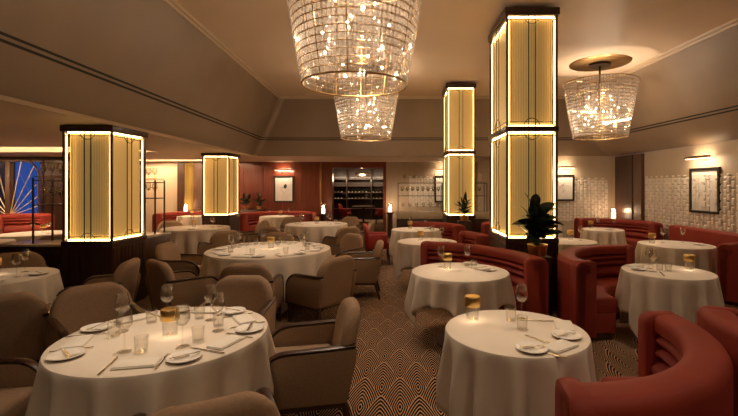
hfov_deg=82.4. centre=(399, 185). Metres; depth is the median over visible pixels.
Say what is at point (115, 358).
table knife
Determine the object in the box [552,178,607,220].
trim
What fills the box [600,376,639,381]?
seat cushion
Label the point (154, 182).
glass rack
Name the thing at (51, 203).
shelf
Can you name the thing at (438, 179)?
framed drawing
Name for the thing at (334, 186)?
shelf
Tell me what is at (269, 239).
candle holder
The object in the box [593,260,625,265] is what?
cushion
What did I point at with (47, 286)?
tablecloth
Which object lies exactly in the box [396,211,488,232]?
banquette seat
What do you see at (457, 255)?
cushion
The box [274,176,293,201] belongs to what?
framed drawing
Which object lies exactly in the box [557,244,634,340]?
banquette
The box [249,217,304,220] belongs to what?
cushion
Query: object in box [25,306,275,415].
tablecloth
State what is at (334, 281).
armchair
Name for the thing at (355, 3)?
chandelier
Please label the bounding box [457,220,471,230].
plant stand
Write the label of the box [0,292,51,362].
armchair
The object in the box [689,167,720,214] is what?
framed drawing
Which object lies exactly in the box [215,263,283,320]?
armchair
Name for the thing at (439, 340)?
dining table
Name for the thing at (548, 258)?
plant stand
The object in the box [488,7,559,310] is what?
column
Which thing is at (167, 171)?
wall
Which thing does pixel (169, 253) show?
armchair
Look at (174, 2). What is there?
trim
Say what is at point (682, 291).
tablecloth
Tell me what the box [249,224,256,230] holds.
seat cushion
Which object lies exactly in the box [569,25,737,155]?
ceiling panel
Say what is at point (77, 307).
armchair
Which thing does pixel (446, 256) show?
table lamp
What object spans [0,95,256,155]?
trim
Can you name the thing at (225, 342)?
napkin
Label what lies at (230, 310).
plate
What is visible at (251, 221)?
cushion
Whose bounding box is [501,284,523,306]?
seat cushion
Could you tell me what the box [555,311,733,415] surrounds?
banquette
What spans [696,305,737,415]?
banquette
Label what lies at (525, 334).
table knife
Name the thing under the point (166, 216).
cushion
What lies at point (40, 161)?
window
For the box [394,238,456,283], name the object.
tablecloth
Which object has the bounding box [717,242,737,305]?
banquette
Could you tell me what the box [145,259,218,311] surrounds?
armchair
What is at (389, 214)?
pedestal stand
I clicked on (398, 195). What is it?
shelf
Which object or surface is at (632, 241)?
seat cushion
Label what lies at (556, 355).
fork
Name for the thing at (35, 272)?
plate
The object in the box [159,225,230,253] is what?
tablecloth
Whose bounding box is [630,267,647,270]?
plate
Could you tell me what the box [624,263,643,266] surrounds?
napkin
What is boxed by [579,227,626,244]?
tablecloth
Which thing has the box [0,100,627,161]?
ceiling
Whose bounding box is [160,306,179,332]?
table lamp
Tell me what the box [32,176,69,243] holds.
glass rack
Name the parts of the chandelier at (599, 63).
rod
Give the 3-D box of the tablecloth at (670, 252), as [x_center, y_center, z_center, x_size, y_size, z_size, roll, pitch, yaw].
[4.261,1.245,6.496,1.123,0.690,1.139,0,0,16]
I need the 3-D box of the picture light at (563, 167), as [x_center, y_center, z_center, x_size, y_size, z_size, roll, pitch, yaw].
[4.420,-0.488,11.181,0.425,0.097,0.186,0,0,0]
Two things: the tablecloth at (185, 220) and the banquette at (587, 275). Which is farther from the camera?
the tablecloth at (185, 220)
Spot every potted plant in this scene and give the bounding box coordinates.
[239,191,250,208]
[252,192,265,208]
[454,191,470,220]
[511,193,564,256]
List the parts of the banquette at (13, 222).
panel, panel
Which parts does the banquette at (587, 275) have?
panel, seat, panel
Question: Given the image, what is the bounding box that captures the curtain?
[185,162,193,210]
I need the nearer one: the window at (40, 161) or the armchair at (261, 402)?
the armchair at (261, 402)
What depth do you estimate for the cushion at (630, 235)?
9.58 m
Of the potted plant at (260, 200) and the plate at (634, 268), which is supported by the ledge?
the potted plant at (260, 200)
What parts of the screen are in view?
post, rod, rod, rod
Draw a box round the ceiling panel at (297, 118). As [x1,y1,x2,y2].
[258,99,607,155]
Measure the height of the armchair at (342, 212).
0.861 m
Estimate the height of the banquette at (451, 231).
0.844 m
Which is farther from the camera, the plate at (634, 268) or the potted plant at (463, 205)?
the potted plant at (463, 205)
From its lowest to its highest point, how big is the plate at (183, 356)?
0.020 m
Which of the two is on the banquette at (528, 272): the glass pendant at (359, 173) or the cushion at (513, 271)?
the cushion at (513, 271)
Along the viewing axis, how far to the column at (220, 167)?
10.17 m
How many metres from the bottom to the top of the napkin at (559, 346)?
0.011 m
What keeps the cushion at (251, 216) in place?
on the banquette at (248, 221)
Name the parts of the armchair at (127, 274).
arm rail, arm rail, panel, backrest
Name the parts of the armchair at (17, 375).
seat, panel, arm rail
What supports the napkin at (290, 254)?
on the tablecloth at (308, 263)
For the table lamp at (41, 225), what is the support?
on the tablecloth at (18, 236)
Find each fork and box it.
[154,353,171,369]
[544,352,566,358]
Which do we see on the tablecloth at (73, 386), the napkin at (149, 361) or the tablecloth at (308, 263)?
the napkin at (149, 361)
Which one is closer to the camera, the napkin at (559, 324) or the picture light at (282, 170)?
the napkin at (559, 324)
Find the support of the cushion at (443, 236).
on the banquette at (451, 231)
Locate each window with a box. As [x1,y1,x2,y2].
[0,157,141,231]
[11,160,43,212]
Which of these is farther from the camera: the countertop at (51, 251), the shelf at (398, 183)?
the shelf at (398, 183)
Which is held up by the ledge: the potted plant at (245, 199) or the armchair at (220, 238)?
the potted plant at (245, 199)
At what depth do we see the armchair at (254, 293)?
3.83 m
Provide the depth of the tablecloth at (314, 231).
9.35 m
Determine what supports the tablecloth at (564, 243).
on the dining table
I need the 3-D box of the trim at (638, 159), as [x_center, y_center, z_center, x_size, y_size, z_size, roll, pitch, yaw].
[5.745,0.440,10.105,0.090,2.420,0.350,0,0,0]
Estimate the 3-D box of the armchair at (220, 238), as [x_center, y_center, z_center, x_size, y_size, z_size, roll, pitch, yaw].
[-3.436,1.242,8.036,0.612,0.824,0.675,0,0,-45]
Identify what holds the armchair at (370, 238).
on the floor
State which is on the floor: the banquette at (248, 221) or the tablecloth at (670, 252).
the banquette at (248, 221)
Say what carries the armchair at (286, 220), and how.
on the floor
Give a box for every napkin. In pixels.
[58,334,94,349]
[110,356,161,369]
[113,313,152,324]
[190,307,223,313]
[206,334,245,349]
[232,313,256,324]
[234,255,251,257]
[278,253,294,256]
[467,265,486,267]
[542,339,578,353]
[554,319,574,330]
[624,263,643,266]
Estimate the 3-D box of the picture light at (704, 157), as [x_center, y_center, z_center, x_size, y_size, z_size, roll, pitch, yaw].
[5.686,-0.533,7.950,0.186,0.097,0.663,0,0,0]
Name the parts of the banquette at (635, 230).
panel, panel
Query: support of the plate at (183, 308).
on the tablecloth at (73, 386)
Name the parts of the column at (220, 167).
corner post, ribbed glass panel, crown, corner post, ribbed glass panel, corner post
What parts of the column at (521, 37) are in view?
corner post, ribbed glass panel, ribbed glass panel, ribbed glass panel, ribbed glass panel, corner post, crown, ribbed glass panel, ribbed glass panel, ribbed glass panel, ribbed glass panel, corner post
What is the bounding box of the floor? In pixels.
[135,219,737,415]
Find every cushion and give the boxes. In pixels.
[4,218,39,221]
[4,221,39,224]
[4,224,39,232]
[162,215,184,218]
[249,214,304,218]
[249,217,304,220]
[249,219,304,224]
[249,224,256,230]
[428,250,523,270]
[428,255,523,276]
[428,261,523,287]
[430,227,452,232]
[441,231,452,235]
[441,235,452,239]
[465,238,474,243]
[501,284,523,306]
[580,254,625,260]
[584,223,648,229]
[584,226,648,232]
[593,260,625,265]
[596,265,622,277]
[596,276,618,312]
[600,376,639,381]
[625,231,648,239]
[626,237,644,247]
[651,360,670,373]
[655,335,681,361]
[655,347,677,366]
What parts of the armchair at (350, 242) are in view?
panel, arm rail, backrest, panel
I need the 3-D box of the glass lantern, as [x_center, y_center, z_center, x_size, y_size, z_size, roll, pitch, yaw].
[5.500,0.699,10.820,0.140,0.300,0.140,0,0,0]
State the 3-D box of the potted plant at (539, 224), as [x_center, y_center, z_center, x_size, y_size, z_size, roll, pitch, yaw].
[1.690,0.474,5.154,0.641,0.791,0.463,0,0,0]
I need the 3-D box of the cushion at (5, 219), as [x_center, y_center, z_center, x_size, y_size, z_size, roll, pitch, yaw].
[-9.000,0.823,10.176,1.026,0.075,0.264,0,0,0]
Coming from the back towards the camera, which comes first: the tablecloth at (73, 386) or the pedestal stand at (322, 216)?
the pedestal stand at (322, 216)
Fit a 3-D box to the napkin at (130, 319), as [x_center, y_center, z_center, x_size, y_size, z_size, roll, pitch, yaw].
[-1.793,0.891,2.821,0.110,0.011,0.200,0,0,35]
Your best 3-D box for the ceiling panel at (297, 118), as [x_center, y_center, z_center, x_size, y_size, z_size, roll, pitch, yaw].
[0.890,-1.600,11.250,9.440,1.600,0.001,0,0,0]
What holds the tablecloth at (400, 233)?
on the dining table
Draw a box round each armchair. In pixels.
[0,251,48,268]
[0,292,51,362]
[0,358,38,415]
[38,235,66,239]
[44,282,148,348]
[56,257,140,301]
[133,387,280,415]
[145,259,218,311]
[155,242,203,276]
[156,220,182,231]
[197,230,241,253]
[198,275,276,333]
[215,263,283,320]
[238,222,261,242]
[258,226,299,241]
[261,220,284,231]
[262,232,294,241]
[269,297,360,415]
[280,217,301,227]
[285,255,356,321]
[322,226,361,245]
[329,233,364,257]
[338,204,351,221]
[341,216,360,228]
[346,240,383,299]
[359,221,374,250]
[363,223,389,264]
[375,208,382,223]
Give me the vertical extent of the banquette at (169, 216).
0.844 m
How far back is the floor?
4.21 m
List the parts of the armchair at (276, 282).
backrest, panel, arm rail, leg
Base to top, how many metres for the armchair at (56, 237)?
0.824 m
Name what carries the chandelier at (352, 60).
hanging from the ceiling at (451, 45)
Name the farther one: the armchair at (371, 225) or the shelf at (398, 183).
the shelf at (398, 183)
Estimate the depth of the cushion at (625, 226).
9.95 m
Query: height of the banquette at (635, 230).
0.864 m
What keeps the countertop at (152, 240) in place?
on the floor
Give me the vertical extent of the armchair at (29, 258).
0.824 m
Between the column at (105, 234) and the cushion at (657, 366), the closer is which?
the cushion at (657, 366)
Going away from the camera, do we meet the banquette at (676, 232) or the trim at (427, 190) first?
the banquette at (676, 232)
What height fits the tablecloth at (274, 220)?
0.690 m
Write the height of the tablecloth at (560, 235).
0.690 m
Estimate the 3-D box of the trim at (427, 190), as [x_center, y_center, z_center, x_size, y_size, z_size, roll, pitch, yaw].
[1.393,0.188,13.985,2.175,1.025,0.030,0,0,0]
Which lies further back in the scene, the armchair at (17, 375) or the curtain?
the curtain
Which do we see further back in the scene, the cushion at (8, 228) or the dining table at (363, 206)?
the dining table at (363, 206)
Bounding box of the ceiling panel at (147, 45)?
[0,0,284,155]
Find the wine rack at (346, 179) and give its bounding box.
[334,170,382,219]
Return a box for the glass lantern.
[611,212,615,218]
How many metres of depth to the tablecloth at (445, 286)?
4.11 m
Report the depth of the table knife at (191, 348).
2.28 m
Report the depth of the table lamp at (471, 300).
2.77 m
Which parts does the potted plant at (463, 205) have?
pot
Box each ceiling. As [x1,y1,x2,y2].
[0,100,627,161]
[175,0,737,95]
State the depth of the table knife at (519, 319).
2.79 m
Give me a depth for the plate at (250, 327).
2.62 m
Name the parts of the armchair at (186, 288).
backrest, panel, arm rail, panel, arm rail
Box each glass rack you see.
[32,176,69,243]
[140,179,164,233]
[398,183,486,211]
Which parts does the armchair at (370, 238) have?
backrest, arm, arm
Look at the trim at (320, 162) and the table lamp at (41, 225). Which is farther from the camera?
the trim at (320, 162)
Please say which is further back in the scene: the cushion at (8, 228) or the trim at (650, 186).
the cushion at (8, 228)
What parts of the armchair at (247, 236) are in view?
panel, backrest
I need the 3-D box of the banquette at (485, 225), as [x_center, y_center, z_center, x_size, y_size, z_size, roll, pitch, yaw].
[2.382,1.228,9.581,1.715,0.844,0.725,0,0,-35]
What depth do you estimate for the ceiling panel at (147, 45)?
5.23 m
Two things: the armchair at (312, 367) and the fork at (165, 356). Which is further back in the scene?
the armchair at (312, 367)
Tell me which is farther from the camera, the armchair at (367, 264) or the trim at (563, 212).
the trim at (563, 212)
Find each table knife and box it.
[65,332,108,337]
[97,356,117,374]
[191,348,224,353]
[519,319,553,320]
[525,334,550,342]
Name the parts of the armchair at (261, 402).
arm rail, arm rail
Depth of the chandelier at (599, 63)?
8.11 m
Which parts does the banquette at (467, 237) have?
panel, panel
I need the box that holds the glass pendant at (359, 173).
[355,172,368,176]
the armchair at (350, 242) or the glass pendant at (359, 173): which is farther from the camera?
the glass pendant at (359, 173)
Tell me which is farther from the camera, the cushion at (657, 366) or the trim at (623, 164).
the trim at (623, 164)
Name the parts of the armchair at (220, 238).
arm rail, panel, backrest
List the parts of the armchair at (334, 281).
leg, arm rail, panel, rail, leg, backrest, panel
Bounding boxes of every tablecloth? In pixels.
[0,230,61,241]
[0,239,15,243]
[0,267,63,303]
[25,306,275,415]
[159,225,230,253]
[176,215,201,225]
[199,241,331,312]
[258,215,294,227]
[284,221,347,243]
[389,227,441,264]
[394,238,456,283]
[405,262,515,326]
[436,310,596,415]
[552,224,562,237]
[558,237,597,252]
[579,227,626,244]
[615,264,724,337]
[635,240,716,274]
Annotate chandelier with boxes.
[287,0,421,96]
[331,58,399,141]
[562,54,639,139]
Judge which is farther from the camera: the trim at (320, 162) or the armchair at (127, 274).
the trim at (320, 162)
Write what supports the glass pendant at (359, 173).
hanging from the ceiling
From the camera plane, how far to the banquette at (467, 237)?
7.24 m
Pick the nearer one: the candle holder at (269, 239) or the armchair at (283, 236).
the candle holder at (269, 239)
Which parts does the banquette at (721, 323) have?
panel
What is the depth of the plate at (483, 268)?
4.48 m
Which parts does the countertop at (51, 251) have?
door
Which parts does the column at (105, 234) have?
corner post, ribbed glass panel, ribbed glass panel, crown, corner post, ribbed glass panel, ribbed glass panel, corner post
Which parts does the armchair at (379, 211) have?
arm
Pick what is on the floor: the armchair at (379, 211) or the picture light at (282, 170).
the armchair at (379, 211)
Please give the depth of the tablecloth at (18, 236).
7.72 m
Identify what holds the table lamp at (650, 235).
on the tablecloth at (670, 252)
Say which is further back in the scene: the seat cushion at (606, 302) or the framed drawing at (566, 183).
the framed drawing at (566, 183)
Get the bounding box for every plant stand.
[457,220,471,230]
[542,255,552,315]
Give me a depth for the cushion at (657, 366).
2.58 m
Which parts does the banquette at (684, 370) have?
panel, panel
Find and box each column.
[60,125,147,302]
[201,153,239,231]
[442,83,475,231]
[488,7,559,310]
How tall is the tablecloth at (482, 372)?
0.690 m
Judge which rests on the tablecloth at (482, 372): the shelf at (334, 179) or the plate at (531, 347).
the plate at (531, 347)
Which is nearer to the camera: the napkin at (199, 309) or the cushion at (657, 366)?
the cushion at (657, 366)
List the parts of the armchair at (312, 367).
seat, panel, arm rail, rail, arm rail, panel, leg, backrest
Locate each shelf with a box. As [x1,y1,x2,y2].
[34,203,61,204]
[334,179,382,179]
[334,186,382,186]
[334,192,382,192]
[334,198,382,198]
[398,183,484,183]
[398,195,484,195]
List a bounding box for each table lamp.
[40,224,46,231]
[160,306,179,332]
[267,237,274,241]
[443,253,451,260]
[465,294,479,311]
[648,233,655,237]
[683,254,694,261]
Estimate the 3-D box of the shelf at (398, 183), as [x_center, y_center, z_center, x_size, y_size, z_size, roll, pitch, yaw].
[1.095,-0.073,11.005,2.290,0.014,0.350,0,0,0]
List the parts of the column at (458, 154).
corner post, corner post, ribbed glass panel, ribbed glass panel, crown, ribbed glass panel, ribbed glass panel, ribbed glass panel, ribbed glass panel, corner post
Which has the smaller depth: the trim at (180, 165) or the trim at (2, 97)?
the trim at (2, 97)
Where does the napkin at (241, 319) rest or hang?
on the tablecloth at (73, 386)
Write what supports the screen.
on the floor
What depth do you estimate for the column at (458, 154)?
9.66 m
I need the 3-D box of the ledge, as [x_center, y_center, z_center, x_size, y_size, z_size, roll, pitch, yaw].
[-4.800,1.205,13.720,0.740,0.890,0.320,0,0,0]
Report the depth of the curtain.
13.86 m
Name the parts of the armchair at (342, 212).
backrest, arm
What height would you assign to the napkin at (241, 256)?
0.011 m
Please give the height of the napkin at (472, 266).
0.011 m
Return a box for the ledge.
[240,209,265,213]
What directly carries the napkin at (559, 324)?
on the tablecloth at (482, 372)
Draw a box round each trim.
[0,31,737,137]
[0,38,737,139]
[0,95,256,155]
[169,0,737,97]
[177,162,184,211]
[194,162,205,210]
[320,162,321,213]
[409,176,472,206]
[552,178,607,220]
[615,155,632,219]
[633,153,643,219]
[645,173,737,232]
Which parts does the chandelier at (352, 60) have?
rod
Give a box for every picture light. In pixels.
[274,169,290,171]
[559,166,574,169]
[684,155,710,159]
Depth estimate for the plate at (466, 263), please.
4.81 m
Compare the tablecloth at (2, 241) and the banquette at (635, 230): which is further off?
the banquette at (635, 230)
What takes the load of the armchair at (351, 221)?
on the floor
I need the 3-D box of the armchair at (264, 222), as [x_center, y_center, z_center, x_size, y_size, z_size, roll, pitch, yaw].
[-3.000,1.242,10.148,0.675,0.824,0.612,0,0,-6]
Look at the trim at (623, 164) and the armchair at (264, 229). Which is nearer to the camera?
the armchair at (264, 229)
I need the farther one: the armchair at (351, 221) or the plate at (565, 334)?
the armchair at (351, 221)
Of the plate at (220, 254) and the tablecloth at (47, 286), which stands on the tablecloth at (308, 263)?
the plate at (220, 254)
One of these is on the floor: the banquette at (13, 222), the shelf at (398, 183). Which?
the banquette at (13, 222)
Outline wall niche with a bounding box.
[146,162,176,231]
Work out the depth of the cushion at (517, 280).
5.05 m
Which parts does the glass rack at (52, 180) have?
post, rail, post, post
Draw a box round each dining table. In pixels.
[352,205,374,222]
[435,333,444,347]
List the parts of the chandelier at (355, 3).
lamp arm, rod, lamp arm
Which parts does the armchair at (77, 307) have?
panel, arm rail, backrest, panel, arm rail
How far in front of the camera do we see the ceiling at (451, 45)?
6.61 m
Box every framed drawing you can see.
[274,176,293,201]
[435,176,442,201]
[558,175,574,200]
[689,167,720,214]
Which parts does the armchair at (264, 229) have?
backrest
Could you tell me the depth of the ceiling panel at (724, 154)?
8.46 m
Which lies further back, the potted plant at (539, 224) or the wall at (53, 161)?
the wall at (53, 161)
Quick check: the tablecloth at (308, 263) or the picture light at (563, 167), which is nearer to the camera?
the tablecloth at (308, 263)
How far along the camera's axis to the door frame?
13.95 m
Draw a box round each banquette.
[0,213,54,233]
[152,211,205,231]
[239,211,315,231]
[408,221,464,242]
[420,241,548,315]
[459,231,488,245]
[481,221,493,234]
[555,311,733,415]
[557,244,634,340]
[574,218,663,248]
[669,225,737,246]
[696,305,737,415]
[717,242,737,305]
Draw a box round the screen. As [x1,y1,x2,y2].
[0,160,39,213]
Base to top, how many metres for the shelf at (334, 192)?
0.025 m
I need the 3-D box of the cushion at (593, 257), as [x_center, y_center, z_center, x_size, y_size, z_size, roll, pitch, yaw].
[2.354,0.943,5.155,0.385,0.075,1.514,0,0,43]
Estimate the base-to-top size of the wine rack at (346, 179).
2.450 m
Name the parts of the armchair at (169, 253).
backrest, arm rail, panel, panel, arm rail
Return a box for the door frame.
[321,162,385,231]
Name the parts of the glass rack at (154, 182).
post, post, post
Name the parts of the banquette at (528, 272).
panel, seat, panel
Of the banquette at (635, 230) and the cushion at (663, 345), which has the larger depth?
the banquette at (635, 230)
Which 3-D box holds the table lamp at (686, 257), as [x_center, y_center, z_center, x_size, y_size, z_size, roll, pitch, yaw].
[3.100,0.816,4.500,0.104,0.162,0.104,0,0,0]
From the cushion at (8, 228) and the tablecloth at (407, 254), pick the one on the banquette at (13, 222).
the cushion at (8, 228)
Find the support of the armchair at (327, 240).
on the floor
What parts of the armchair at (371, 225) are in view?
panel, backrest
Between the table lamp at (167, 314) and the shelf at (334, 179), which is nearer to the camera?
the table lamp at (167, 314)
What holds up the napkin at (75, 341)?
on the tablecloth at (73, 386)
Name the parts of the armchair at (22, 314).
panel, arm rail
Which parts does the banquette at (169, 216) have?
panel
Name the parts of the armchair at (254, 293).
arm rail, backrest, arm rail, panel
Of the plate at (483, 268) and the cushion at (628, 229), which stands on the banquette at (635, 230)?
the cushion at (628, 229)
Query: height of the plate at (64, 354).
0.020 m
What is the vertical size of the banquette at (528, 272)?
0.844 m
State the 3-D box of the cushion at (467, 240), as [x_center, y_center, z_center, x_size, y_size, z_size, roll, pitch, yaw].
[1.249,0.963,7.230,0.215,0.075,0.501,0,0,0]
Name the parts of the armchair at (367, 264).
arm rail, panel, rail, arm rail, panel, leg, backrest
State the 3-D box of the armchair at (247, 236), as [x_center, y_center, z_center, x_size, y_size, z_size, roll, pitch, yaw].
[-3.431,1.242,9.356,0.675,0.824,0.612,0,0,-18]
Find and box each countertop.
[0,240,66,278]
[140,232,170,295]
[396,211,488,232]
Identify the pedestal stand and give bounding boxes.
[318,214,328,220]
[385,212,394,237]
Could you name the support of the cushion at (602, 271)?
on the banquette at (587, 275)
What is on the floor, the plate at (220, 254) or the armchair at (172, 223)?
the armchair at (172, 223)
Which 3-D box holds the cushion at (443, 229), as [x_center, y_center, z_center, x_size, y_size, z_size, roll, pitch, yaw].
[0.828,0.963,9.190,1.188,0.075,0.291,0,0,42]
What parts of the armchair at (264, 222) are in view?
backrest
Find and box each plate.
[28,271,49,274]
[45,347,86,360]
[80,322,113,331]
[165,349,202,362]
[178,305,190,311]
[217,253,231,255]
[220,307,245,313]
[234,323,263,332]
[463,262,477,264]
[481,267,496,270]
[515,341,547,353]
[551,329,581,339]
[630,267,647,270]
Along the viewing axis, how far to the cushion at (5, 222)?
10.23 m
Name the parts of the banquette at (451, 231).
panel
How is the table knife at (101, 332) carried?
on the tablecloth at (73, 386)
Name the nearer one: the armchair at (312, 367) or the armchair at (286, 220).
the armchair at (312, 367)
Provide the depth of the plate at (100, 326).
2.64 m
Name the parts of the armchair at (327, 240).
panel, backrest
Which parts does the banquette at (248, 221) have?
panel, panel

